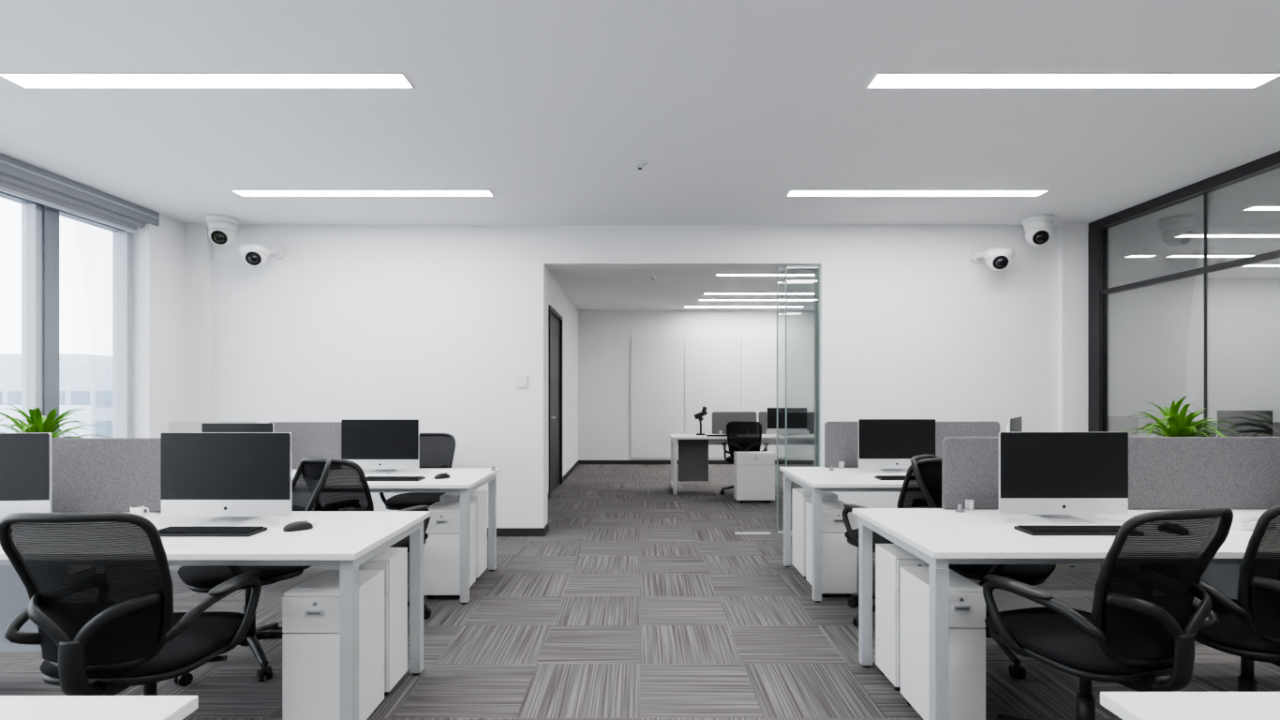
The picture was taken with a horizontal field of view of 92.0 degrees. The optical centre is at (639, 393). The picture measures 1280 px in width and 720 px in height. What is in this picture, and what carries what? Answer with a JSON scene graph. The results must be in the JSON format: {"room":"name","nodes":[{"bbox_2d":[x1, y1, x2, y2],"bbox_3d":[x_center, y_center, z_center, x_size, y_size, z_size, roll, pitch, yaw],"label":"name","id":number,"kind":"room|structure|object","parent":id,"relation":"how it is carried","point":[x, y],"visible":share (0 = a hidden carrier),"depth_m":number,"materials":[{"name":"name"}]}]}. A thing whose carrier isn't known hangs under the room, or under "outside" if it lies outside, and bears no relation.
{"room":"open-plan office","nodes":[
{"label":"open-plan office","id":0,"kind":"room"},
{"bbox_2d":[133,213,185,437],"bbox_3d":[-4.270,-0.120,1.595,0.260,2.860,8.190,0,0,0],"label":"wall","id":1,"kind":"structure","parent":0,"point":[158,251],"depth_m":5.31,"materials":[{"name":"paint"}]},
{"bbox_2d":[0,191,133,437],"bbox_3d":[-4.340,-0.220,2.110,0.120,2.460,6.220,0,0,0],"label":"window","id":2,"kind":"structure","parent":1,"relation":"in","point":[40,223],"depth_m":4.50,"materials":[{"name":"clear glass"}]},
{"bbox_2d":[0,153,160,233],"bbox_3d":[-4.176,-1.439,2.150,0.128,0.218,6.300,0,0,0],"label":"roller blind","id":3,"kind":"object","parent":2,"relation":"attached to","point":[18,178],"visible":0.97,"depth_m":4.50,"materials":[{"name":"grey fabric"}]},
{"bbox_2d":[547,268,578,492],"bbox_3d":[-1.225,-0.120,8.720,0.150,2.860,5.560,0,0,0],"label":"wall","id":4,"kind":"structure","parent":0,"point":[558,299],"depth_m":9.92,"materials":[{"name":"paint"}]},
{"bbox_2d":[548,304,562,497],"bbox_3d":[-1.168,0.098,8.400,0.124,2.425,1.230,0,0,0],"label":"door","id":5,"kind":"structure","parent":4,"relation":"in","point":[555,320],"depth_m":8.50,"materials":[{"name":"metal"}]},
{"bbox_2d":[185,223,1088,527],"bbox_3d":[-0.115,-0.120,5.785,8.650,2.860,0.310,0,0,0],"label":"wall","id":6,"kind":"structure","parent":0,"point":[436,325],"depth_m":5.69,"materials":[{"name":"paint"}]},
{"bbox_2d":[238,242,285,267],"bbox_3d":[-3.414,-1.237,5.553,0.249,0.223,0.330,0,0,12],"label":"security camera","id":7,"kind":"object","parent":6,"relation":"attached to","point":[254,255],"visible":1,"depth_m":5.44,"materials":[{"name":"white plastic"}]},
{"bbox_2d":[515,374,527,387],"bbox_3d":[-1.086,-0.110,5.681,0.110,0.120,0.018,0,0,0],"label":"light switch","id":8,"kind":"object","parent":6,"relation":"attached to","point":[521,380],"visible":1,"depth_m":5.67,"materials":[{"name":"white paint"}]},
{"bbox_2d":[487,521,858,535],"bbox_3d":[-0.047,1.272,5.809,7.785,0.075,0.262,0,0,0],"label":"baseboard","id":9,"kind":"structure","parent":6,"relation":"attached to","point":[500,531],"depth_m":5.68,"materials":[{"name":"black"}]},
{"bbox_2d":[776,266,818,533],"bbox_3d":[1.480,0.057,5.820,0.384,2.506,0.020,0,0,0],"label":"door","id":10,"kind":"structure","parent":6,"relation":"in","point":[778,267],"depth_m":5.81,"materials":[{"name":"glass"}]},
{"bbox_2d":[785,265,819,534],"bbox_3d":[1.512,0.057,5.760,0.319,2.506,0.020,0,0,0],"label":"door","id":11,"kind":"structure","parent":6,"relation":"in","point":[786,266],"depth_m":5.75,"materials":[{"name":"glass"}]},
{"bbox_2d":[968,247,1014,270],"bbox_3d":[3.172,-1.204,5.538,0.290,0.223,0.301,0,0,0],"label":"security camera","id":12,"kind":"object","parent":6,"relation":"attached to","point":[998,259],"visible":1,"depth_m":5.43,"materials":[{"name":"white plastic"}]},
{"bbox_2d":[0,0,1279,310],"bbox_3d":[2.530,-1.610,4.500,14.340,0.120,14.400,0,0,0],"label":"ceiling","id":13,"kind":"structure","parent":0,"point":[548,107],"depth_m":3.43,"materials":[{"name":"paint"}]},
{"bbox_2d":[0,72,414,89],"bbox_3d":[-2.125,-1.546,3.055,1.966,0.008,0.146,0,0,0],"label":"ceiling light","id":14,"kind":"object","parent":13,"relation":"in","point":[25,80],"depth_m":3.05,"materials":[{"name":"white plastic"}]},
{"bbox_2d":[205,213,238,246],"bbox_3d":[-3.690,-1.425,5.460,0.250,0.247,0.250,0,0,0],"label":"security camera","id":15,"kind":"object","parent":13,"relation":"attached to","point":[222,229],"visible":1,"depth_m":5.38,"materials":[{"name":"white plastic"}]},
{"bbox_2d":[230,189,493,196],"bbox_3d":[-2.125,-1.546,4.765,1.966,0.008,0.146,0,0,0],"label":"ceiling light","id":16,"kind":"object","parent":13,"relation":"in","point":[243,192],"depth_m":4.75,"materials":[{"name":"white plastic"}]},
{"bbox_2d":[633,161,646,169],"bbox_3d":[0.000,-1.530,4.160,0.089,0.039,0.089,0,0,0],"label":"smoke detector","id":17,"kind":"object","parent":13,"relation":"attached to","point":[639,165],"visible":1,"depth_m":4.14,"materials":[{"name":"white plastic"}]},
{"bbox_2d":[699,298,814,300],"bbox_3d":[1.940,-1.546,10.200,1.936,0.008,0.116,0,0,0],"label":"ceiling light","id":18,"kind":"object","parent":13,"relation":"in","point":[699,299],"depth_m":10.19,"materials":[{"name":"white plastic"}]},
{"bbox_2d":[703,292,814,294],"bbox_3d":[1.950,-1.546,9.550,1.916,0.008,0.116,0,0,0],"label":"ceiling light","id":19,"kind":"object","parent":13,"relation":"in","point":[705,292],"depth_m":9.56,"materials":[{"name":"white plastic"}]},
{"bbox_2d":[786,189,1049,196],"bbox_3d":[2.125,-1.546,4.765,1.966,0.008,0.146,0,0,0],"label":"ceiling light","id":20,"kind":"object","parent":13,"relation":"in","point":[793,192],"depth_m":4.75,"materials":[{"name":"white plastic"}]},
{"bbox_2d":[1021,213,1055,246],"bbox_3d":[3.516,-1.425,5.460,0.250,0.247,0.250,0,0,0],"label":"security camera","id":21,"kind":"object","parent":13,"relation":"attached to","point":[1037,228],"visible":1,"depth_m":5.38,"materials":[{"name":"white plastic"}]},
{"bbox_2d":[865,72,1279,89],"bbox_3d":[2.125,-1.546,3.055,1.966,0.008,0.146,0,0,0],"label":"ceiling light","id":22,"kind":"object","parent":13,"relation":"in","point":[881,80],"depth_m":3.05,"materials":[{"name":"white plastic"}]},
{"bbox_2d":[1199,254,1255,257],"bbox_3d":[6.425,-1.546,6.950,0.966,0.008,0.116,0,0,0],"label":"ceiling light","id":23,"kind":"object","parent":13,"relation":"in","point":[1201,256],"depth_m":6.96,"materials":[{"name":"white plastic"}]},
{"bbox_2d":[1206,233,1279,237],"bbox_3d":[6.085,-1.546,6.050,1.646,0.008,0.116,0,0,0],"label":"ceiling light","id":24,"kind":"object","parent":13,"relation":"in","point":[1208,234],"depth_m":6.03,"materials":[{"name":"white plastic"}]},
{"bbox_2d":[1240,205,1279,210],"bbox_3d":[5.985,-1.546,5.150,1.846,0.008,0.116,0,0,0],"label":"ceiling light","id":25,"kind":"object","parent":13,"relation":"in","point":[1256,207],"depth_m":5.16,"materials":[{"name":"white plastic"}]},
{"bbox_2d":[1242,264,1279,266],"bbox_3d":[8.050,-1.546,7.450,1.516,0.008,0.116,0,0,0],"label":"ceiling light","id":26,"kind":"object","parent":13,"relation":"in","point":[1247,264],"depth_m":7.46,"materials":[{"name":"white plastic"}]},
{"bbox_2d":[0,463,1279,719],"bbox_3d":[2.630,1.360,4.500,14.140,0.100,14.400,0,0,0],"label":"floor","id":27,"kind":"structure","parent":0,"point":[638,599],"depth_m":3.31,"materials":[{"name":"carpet"}]},
{"bbox_2d":[0,401,107,437],"bbox_3d":[-3.795,0.680,3.893,0.605,1.261,0.638,0,0,0],"label":"potted plant","id":28,"kind":"object","parent":27,"relation":"on","point":[37,423],"visible":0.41,"depth_m":3.86,"materials":[{"name":"green plant"}]},
{"bbox_2d":[0,695,198,719],"bbox_3d":[-1.970,0.935,0.750,2.300,0.750,0.800,0,0,0],"label":"office desk","id":29,"kind":"object","parent":27,"relation":"on","point":[11,706],"visible":1,"depth_m":1.10,"materials":[{"name":"white laminate"}]},
{"bbox_2d":[0,511,261,695],"bbox_3d":[-1.667,0.824,2.068,0.610,0.972,0.662,0,0,-3],"label":"office chair","id":30,"kind":"object","parent":27,"relation":"on","point":[98,585],"visible":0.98,"depth_m":1.84,"materials":[{"name":"black plastic"}]},
{"bbox_2d":[0,510,430,719],"bbox_3d":[-2.375,0.935,2.560,2.750,0.750,0.780,0,0,0],"label":"office desk","id":31,"kind":"object","parent":27,"relation":"on","point":[345,539],"visible":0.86,"depth_m":2.38,"materials":[{"name":"white laminate"}]},
{"bbox_2d":[0,432,51,520],"bbox_3d":[-2.843,0.364,2.672,0.564,0.390,0.205,0,0,-6],"label":"desktop computer","id":32,"kind":"object","parent":31,"relation":"on","point":[25,458],"visible":0.81,"depth_m":2.67,"materials":[{"name":"metal"}]},
{"bbox_2d":[51,437,161,511],"bbox_3d":[-2.680,0.385,2.916,2.040,0.350,0.066,0,0,0],"label":"divider","id":33,"kind":"object","parent":31,"relation":"on","point":[89,474],"depth_m":2.91,"materials":[{"name":"grey fabric"}]},
{"bbox_2d":[129,505,148,516],"bbox_3d":[-2.257,0.533,2.785,0.050,0.053,0.063,0,0,35],"label":"coffee mug","id":34,"kind":"object","parent":31,"relation":"on","point":[139,510],"visible":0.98,"depth_m":2.77,"materials":[{"name":"white ceramic"}]},
{"bbox_2d":[158,525,267,536],"bbox_3d":[-1.731,0.551,2.480,0.400,0.017,0.120,0,0,0],"label":"keyboard","id":35,"kind":"object","parent":31,"relation":"on","point":[169,531],"visible":0.96,"depth_m":2.44,"materials":[{"name":"black plastic"}]},
{"bbox_2d":[160,431,291,525],"bbox_3d":[-1.805,0.364,2.712,0.564,0.390,0.205,0,0,0],"label":"desktop computer","id":36,"kind":"object","parent":31,"relation":"on","point":[236,478],"visible":0.99,"depth_m":2.69,"materials":[{"name":"metal"}]},
{"bbox_2d":[282,519,312,531],"bbox_3d":[-1.410,0.541,2.550,0.110,0.037,0.064,0,0,-38],"label":"computer mouse","id":37,"kind":"object","parent":31,"relation":"on","point":[295,526],"visible":1,"depth_m":2.53,"materials":[{"name":"black plastic"}]},
{"bbox_2d":[299,513,316,524],"bbox_3d":[-1.465,0.555,2.734,0.040,0.007,0.283,0,0,-35],"label":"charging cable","id":38,"kind":"object","parent":31,"relation":"on","point":[315,522],"visible":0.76,"depth_m":2.69,"materials":[{"name":"white plastic"}]},
{"bbox_2d":[173,455,331,685],"bbox_3d":[-1.895,0.824,3.045,0.662,0.972,0.610,0,0,-44],"label":"office chair","id":39,"kind":"object","parent":27,"relation":"on","point":[305,491],"visible":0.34,"depth_m":2.94,"materials":[{"name":"black plastic"}]},
{"bbox_2d":[282,569,384,719],"bbox_3d":[-1.200,1.025,2.437,0.250,0.570,0.326,0,0,0],"label":"drawer pedestal","id":40,"kind":"object","parent":27,"relation":"on","point":[310,609],"visible":0.87,"depth_m":2.28,"materials":[{"name":"white paint"}]},
{"bbox_2d":[181,468,500,604],"bbox_3d":[-2.225,0.935,4.225,2.350,0.750,0.830,0,0,0],"label":"office desk","id":41,"kind":"object","parent":27,"relation":"on","point":[464,481],"visible":0.47,"depth_m":3.91,"materials":[{"name":"white laminate"}]},
{"bbox_2d":[201,422,274,431],"bbox_3d":[-2.860,0.384,4.411,0.508,0.351,0.184,0,0,0],"label":"desktop computer","id":42,"kind":"object","parent":41,"relation":"on","point":[205,426],"visible":0.29,"depth_m":4.39,"materials":[{"name":"metal"}]},
{"bbox_2d":[168,420,341,468],"bbox_3d":[-2.579,0.382,4.591,1.839,0.354,0.066,0,0,0],"label":"divider","id":43,"kind":"object","parent":41,"relation":"on","point":[308,439],"depth_m":4.59,"materials":[{"name":"grey fabric"}]},
{"bbox_2d":[341,418,418,474],"bbox_3d":[-1.838,0.370,4.392,0.547,0.378,0.199,0,0,0],"label":"desktop computer","id":44,"kind":"object","parent":41,"relation":"on","point":[385,446],"visible":0.92,"depth_m":4.37,"materials":[{"name":"metal"}]},
{"bbox_2d":[365,476,425,480],"bbox_3d":[-1.606,0.551,4.020,0.380,0.017,0.120,0,0,0],"label":"keyboard","id":45,"kind":"object","parent":41,"relation":"on","point":[368,478],"visible":0.97,"depth_m":3.97,"materials":[{"name":"black plastic"}]},
{"bbox_2d":[433,472,450,478],"bbox_3d":[-1.311,0.541,4.100,0.064,0.037,0.110,0,0,40],"label":"computer mouse","id":46,"kind":"object","parent":41,"relation":"on","point":[443,475],"visible":1,"depth_m":4.07,"materials":[{"name":"black plastic"}]},
{"bbox_2d":[299,457,431,619],"bbox_3d":[-1.550,0.824,3.525,0.610,0.972,0.662,0,0,22],"label":"office chair","id":47,"kind":"object","parent":27,"relation":"on","point":[346,487],"visible":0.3,"depth_m":3.26,"materials":[{"name":"black plastic"}]},
{"bbox_2d":[330,547,407,696],"bbox_3d":[-1.200,1.010,2.744,0.250,0.600,0.231,0,0,0],"label":"drawer pedestal","id":48,"kind":"object","parent":27,"relation":"on","point":[394,560],"visible":0.32,"depth_m":2.71,"materials":[{"name":"white paint"}]},
{"bbox_2d":[379,432,455,509],"bbox_3d":[-1.758,0.824,5.003,0.610,0.972,0.662,0,0,-5],"label":"office chair","id":49,"kind":"object","parent":27,"relation":"on","point":[436,450],"visible":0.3,"depth_m":5.23,"materials":[{"name":"black fabric"}]},
{"bbox_2d":[423,501,476,598],"bbox_3d":[-1.258,1.025,4.072,0.265,0.570,0.336,0,0,0],"label":"drawer pedestal","id":50,"kind":"object","parent":27,"relation":"on","point":[441,547],"visible":0.7,"depth_m":3.91,"materials":[{"name":"white paint"}]},
{"bbox_2d":[440,490,487,580],"bbox_3d":[-1.258,1.010,4.412,0.265,0.600,0.276,0,0,0],"label":"drawer pedestal","id":51,"kind":"object","parent":27,"relation":"on","point":[480,497],"visible":0.3,"depth_m":4.38,"materials":[{"name":"white paint"}]},
{"bbox_2d":[669,433,814,494],"bbox_3d":[1.455,0.935,8.325,2.090,0.750,0.650,0,0,0],"label":"office desk","id":52,"kind":"object","parent":27,"relation":"on","point":[692,448],"visible":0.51,"depth_m":8.40,"materials":[{"name":"white laminate"}]},
{"bbox_2d":[694,405,707,434],"bbox_3d":[0.826,0.365,8.420,0.186,0.389,0.138,0,0,0],"label":"desk lamp","id":53,"kind":"object","parent":52,"relation":"on","point":[699,415],"visible":1,"depth_m":8.39,"materials":[{"name":"black plastic"}]},
{"bbox_2d":[705,434,727,436],"bbox_3d":[1.074,0.551,8.150,0.400,0.017,0.120,0,0,0],"label":"keyboard","id":54,"kind":"object","parent":52,"relation":"on","point":[706,435],"visible":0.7,"depth_m":8.10,"materials":[{"name":"black plastic"}]},
{"bbox_2d":[712,411,814,433],"bbox_3d":[1.725,0.405,8.591,1.450,0.310,0.066,0,0,0],"label":"divider","id":55,"kind":"object","parent":52,"relation":"on","point":[720,419],"depth_m":8.59,"materials":[{"name":"grey fabric"}]},
{"bbox_2d":[767,407,806,435],"bbox_3d":[1.974,0.374,8.312,0.536,0.370,0.195,0,0,0],"label":"desktop computer","id":56,"kind":"object","parent":52,"relation":"on","point":[796,417],"visible":0.92,"depth_m":8.29,"materials":[{"name":"metal"}]},
{"bbox_2d":[719,420,768,494],"bbox_3d":[1.337,0.824,7.962,0.610,0.972,0.662,0,0,12],"label":"office chair","id":57,"kind":"object","parent":27,"relation":"on","point":[742,436],"visible":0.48,"depth_m":7.72,"materials":[{"name":"black fabric"}]},
{"bbox_2d":[734,532,771,534],"bbox_3d":[1.059,1.308,5.800,0.328,0.005,0.060,0,0,0],"label":"floor track","id":58,"kind":"object","parent":27,"relation":"on","point":[735,532],"visible":1,"depth_m":5.79,"materials":[{"name":"silver metal"}]},
{"bbox_2d":[733,451,774,502],"bbox_3d":[1.388,1.010,7.507,0.461,0.600,0.226,0,0,0],"label":"drawer pedestal","id":59,"kind":"object","parent":27,"relation":"on","point":[753,471],"visible":1,"depth_m":7.40,"materials":[{"name":"white paint"}]},
{"bbox_2d":[792,488,838,579],"bbox_3d":[1.268,1.010,4.482,0.245,0.600,0.336,0,0,0],"label":"drawer pedestal","id":60,"kind":"object","parent":27,"relation":"on","point":[800,496],"visible":0.38,"depth_m":4.43,"materials":[{"name":"white paint"}]},
{"bbox_2d":[805,500,857,596],"bbox_3d":[1.268,1.025,4.102,0.245,0.570,0.336,0,0,0],"label":"drawer pedestal","id":61,"kind":"object","parent":27,"relation":"on","point":[839,557],"visible":0.7,"depth_m":3.94,"materials":[{"name":"white paint"}]},
{"bbox_2d":[842,457,941,626],"bbox_3d":[1.496,0.824,3.555,0.610,0.972,0.662,0,0,-22],"label":"office chair","id":62,"kind":"object","parent":27,"relation":"on","point":[911,495],"visible":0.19,"depth_m":3.30,"materials":[{"name":"black plastic"}]},
{"bbox_2d":[875,543,929,691],"bbox_3d":[1.212,1.010,2.802,0.195,0.600,0.256,0,0,0],"label":"drawer pedestal","id":63,"kind":"object","parent":27,"relation":"on","point":[889,558],"visible":0.4,"depth_m":2.77,"materials":[{"name":"white paint"}]},
{"bbox_2d":[779,466,1077,602],"bbox_3d":[2.195,0.935,4.290,2.250,0.750,0.900,0,0,0],"label":"office desk","id":64,"kind":"object","parent":27,"relation":"on","point":[817,480],"visible":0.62,"depth_m":4.00,"materials":[{"name":"white laminate"}]},
{"bbox_2d":[874,475,905,479],"bbox_3d":[1.752,0.551,4.060,0.380,0.017,0.120,0,0,0],"label":"keyboard","id":65,"kind":"object","parent":64,"relation":"on","point":[880,477],"visible":0.47,"depth_m":4.02,"materials":[{"name":"black plastic"}]},
{"bbox_2d":[858,418,935,473],"bbox_3d":[1.835,0.370,4.432,0.547,0.378,0.199,0,0,0],"label":"desktop computer","id":66,"kind":"object","parent":64,"relation":"on","point":[888,445],"visible":0.85,"depth_m":4.41,"materials":[{"name":"metal"}]},
{"bbox_2d":[824,421,999,468],"bbox_3d":[2.060,0.385,4.671,1.320,0.350,0.066,0,0,0],"label":"divider","id":67,"kind":"object","parent":64,"relation":"on","point":[840,438],"depth_m":4.67,"materials":[{"name":"grey fabric"}]},
{"bbox_2d":[1006,416,1022,431],"bbox_3d":[2.689,0.364,4.458,0.205,0.390,0.564,0,0,38],"label":"desktop computer","id":68,"kind":"object","parent":64,"relation":"on","point":[1015,424],"visible":0.37,"depth_m":4.40,"materials":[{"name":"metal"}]},
{"bbox_2d":[900,565,985,719],"bbox_3d":[1.212,1.025,2.487,0.195,0.570,0.326,0,0,0],"label":"drawer pedestal","id":69,"kind":"object","parent":27,"relation":"on","point":[967,603],"visible":0.67,"depth_m":2.35,"materials":[{"name":"white paint"}]},
{"bbox_2d":[910,454,1056,678],"bbox_3d":[1.763,0.824,3.164,0.662,0.972,0.610,0,0,42],"label":"office chair","id":70,"kind":"object","parent":27,"relation":"on","point":[1032,574],"visible":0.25,"depth_m":2.93,"materials":[{"name":"black plastic"}]},
{"bbox_2d":[852,507,1267,719],"bbox_3d":[2.415,0.935,2.610,2.750,0.750,0.840,0,0,0],"label":"office desk","id":71,"kind":"object","parent":27,"relation":"on","point":[940,537],"visible":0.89,"depth_m":2.42,"materials":[{"name":"white laminate"}]},
{"bbox_2d":[955,504,964,512],"bbox_3d":[1.516,0.542,2.930,0.030,0.035,0.030,0,0,0],"label":"power socket","id":72,"kind":"object","parent":71,"relation":"on","point":[960,506],"visible":1,"depth_m":2.92,"materials":[{"name":"plastic"}]},
{"bbox_2d":[998,431,1128,523],"bbox_3d":[1.874,0.364,2.752,0.564,0.390,0.205,0,0,0],"label":"desktop computer","id":73,"kind":"object","parent":71,"relation":"on","point":[1052,477],"visible":1,"depth_m":2.73,"materials":[{"name":"metal"}]},
{"bbox_2d":[1013,524,1120,535],"bbox_3d":[1.769,0.551,2.500,0.440,0.017,0.120,0,0,0],"label":"keyboard","id":74,"kind":"object","parent":71,"relation":"on","point":[1033,529],"visible":0.94,"depth_m":2.48,"materials":[{"name":"black plastic"}]},
{"bbox_2d":[1082,514,1128,520],"bbox_3d":[2.114,0.555,2.739,0.080,0.007,0.329,0,0,-30],"label":"charging cable","id":75,"kind":"object","parent":71,"relation":"on","point":[1082,514],"visible":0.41,"depth_m":2.75,"materials":[{"name":"white plastic"}]},
{"bbox_2d":[941,436,1279,510],"bbox_3d":[2.585,0.385,2.991,2.230,0.350,0.066,0,0,0],"label":"divider","id":76,"kind":"object","parent":71,"relation":"on","point":[1165,472],"depth_m":2.99,"materials":[{"name":"grey fabric"}]},
{"bbox_2d":[1230,513,1258,530],"bbox_3d":[2.529,0.532,2.620,0.180,0.055,0.160,0,0,-11],"label":"paper","id":77,"kind":"object","parent":71,"relation":"on","point":[1240,522],"visible":0.42,"depth_m":2.54,"materials":[{"name":"white paper"}]},
{"bbox_2d":[982,506,1233,719],"bbox_3d":[1.528,0.824,2.106,0.610,0.972,0.662,0,0,-15],"label":"office chair","id":78,"kind":"object","parent":27,"relation":"on","point":[1139,628],"visible":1,"depth_m":1.88,"materials":[{"name":"black plastic"}]},
{"bbox_2d":[1123,395,1236,436],"bbox_3d":[3.730,0.660,4.279,0.659,1.300,0.610,0,0,-30],"label":"potted plant","id":79,"kind":"object","parent":27,"relation":"on","point":[1179,424],"visible":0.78,"depth_m":4.23,"materials":[{"name":"green plant"}]},
{"bbox_2d":[1087,150,1279,436],"bbox_3d":[4.120,-0.119,2.314,0.080,2.859,6.629,0,0,0],"label":"glass wall","id":80,"kind":"structure","parent":27,"relation":"on","point":[1143,259],"depth_m":5.03,"materials":[{"name":"clear glass"}]},
{"bbox_2d":[1100,691,1279,719],"bbox_3d":[2.015,0.935,0.757,2.300,0.750,0.815,0,0,0],"label":"office desk","id":81,"kind":"object","parent":27,"relation":"on","point":[1125,705],"visible":1,"depth_m":1.12,"materials":[{"name":"white laminate"}]},
{"bbox_2d":[1190,504,1279,691],"bbox_3d":[2.206,0.824,2.239,0.610,0.972,0.662,0,0,2],"label":"office chair","id":82,"kind":"object","parent":27,"relation":"on","point":[1247,627],"visible":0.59,"depth_m":2.05,"materials":[{"name":"black plastic"}]},
{"bbox_3d":[6.250,0.935,6.400,2.700,0.750,0.800,0,0,0],"label":"office desk","id":83,"kind":"object","parent":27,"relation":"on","visible":0},
{"bbox_2d":[1193,421,1279,436],"bbox_3d":[6.500,0.435,6.691,1.800,0.250,0.066,0,0,0],"label":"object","id":84,"kind":"structure","parent":83,"relation":"on","point":[1275,424],"depth_m":6.69,"materials":[{"name":"grey fabric"}]},
{"bbox_2d":[1216,410,1272,436],"bbox_3d":[6.157,0.364,6.312,0.564,0.390,0.205,0,0,0],"label":"desktop computer","id":85,"kind":"object","parent":83,"relation":"on","point":[1245,423],"visible":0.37,"depth_m":6.29,"materials":[{"name":"metal"}]},
{"bbox_2d":[578,310,814,460],"bbox_3d":[4.200,-0.120,11.575,11.000,2.860,0.150,0,0,0],"label":"wall","id":86,"kind":"structure","parent":0,"point":[604,336],"depth_m":11.50,"materials":[{"name":"paint"}]},
{"bbox_2d":[630,337,683,457],"bbox_3d":[0.316,0.070,11.485,0.981,2.240,0.030,0,0,0],"label":"wall panel","id":87,"kind":"object","parent":86,"relation":"attached to","point":[656,363],"visible":0.8,"depth_m":11.47,"materials":[{"name":"white paint"}]},
{"bbox_2d":[547,460,814,499],"bbox_3d":[1.480,1.272,8.720,5.260,0.075,5.560,0,0,0],"label":"baseboard","id":88,"kind":"structure","parent":86,"relation":"attached to","point":[575,465],"depth_m":11.49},
{"bbox_2d":[684,337,740,457],"bbox_3d":[1.348,0.070,11.485,1.033,2.240,0.030,0,0,0],"label":"wall panel","id":89,"kind":"object","parent":86,"relation":"attached to","point":[712,364],"visible":0.6,"depth_m":11.47,"materials":[{"name":"white paint"}]},
{"bbox_2d":[741,337,796,457],"bbox_3d":[2.399,0.070,11.485,1.021,2.240,0.030,0,0,0],"label":"wall panel","id":90,"kind":"object","parent":86,"relation":"attached to","point":[758,354],"visible":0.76,"depth_m":11.47,"materials":[{"name":"white paint"}]},
{"bbox_2d":[684,306,803,307],"bbox_3d":[1.850,-1.546,11.000,2.116,0.008,0.116,0,0,0],"label":"ceiling light","id":91,"kind":"object","parent":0,"point":[684,306],"depth_m":11.02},
{"bbox_2d":[715,273,814,275],"bbox_3d":[1.950,-1.546,8.050,1.916,0.008,0.116,0,0,0],"label":"ceiling light","id":92,"kind":"object","parent":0,"point":[717,274],"depth_m":8.05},
{"bbox_2d":[1186,278,1279,421],"bbox_3d":[6.855,-0.120,8.375,5.290,2.860,0.150,0,0,0],"label":"wall","id":93,"kind":"structure","parent":0,"point":[1243,314],"depth_m":8.30,"materials":[{"name":"paint"}]},
{"label":"outside","id":94,"kind":"structure","parent":0,"visible":0},
{"bbox_3d":[-102.300,15.410,40.000,195.400,0.200,240.000,0,0,0],"label":"ground","id":95,"kind":"structure","parent":94,"visible":0},
{"bbox_2d":[0,404,91,437],"bbox_3d":[-46.950,8.060,36.950,16.100,14.500,14.100,0,0,0],"label":"building","id":96,"kind":"structure","parent":95,"relation":"on","point":[86,417],"depth_m":42.44,"materials":[{"name":"white"}]},
{"bbox_2d":[0,365,112,404],"bbox_3d":[-70.950,6.060,76.950,22.100,18.500,14.100,0,0,0],"label":"building","id":97,"kind":"structure","parent":95,"relation":"on","point":[10,376],"depth_m":70.00,"materials":[{"name":"white"}]},
{"bbox_2d":[0,353,112,365],"bbox_3d":[-89.950,4.810,95.950,20.100,21.000,16.100,0,0,0],"label":"building","id":98,"kind":"structure","parent":95,"relation":"on","point":[6,359],"depth_m":87.99,"materials":[{"name":"white"}]},
{"bbox_2d":[59,386,112,437],"bbox_3d":[-51.950,7.310,68.950,16.100,16.000,14.100,0,0,0],"label":"building","id":99,"kind":"structure","parent":95,"relation":"on","point":[100,398],"depth_m":61.90,"materials":[{"name":"white"}]}
]}

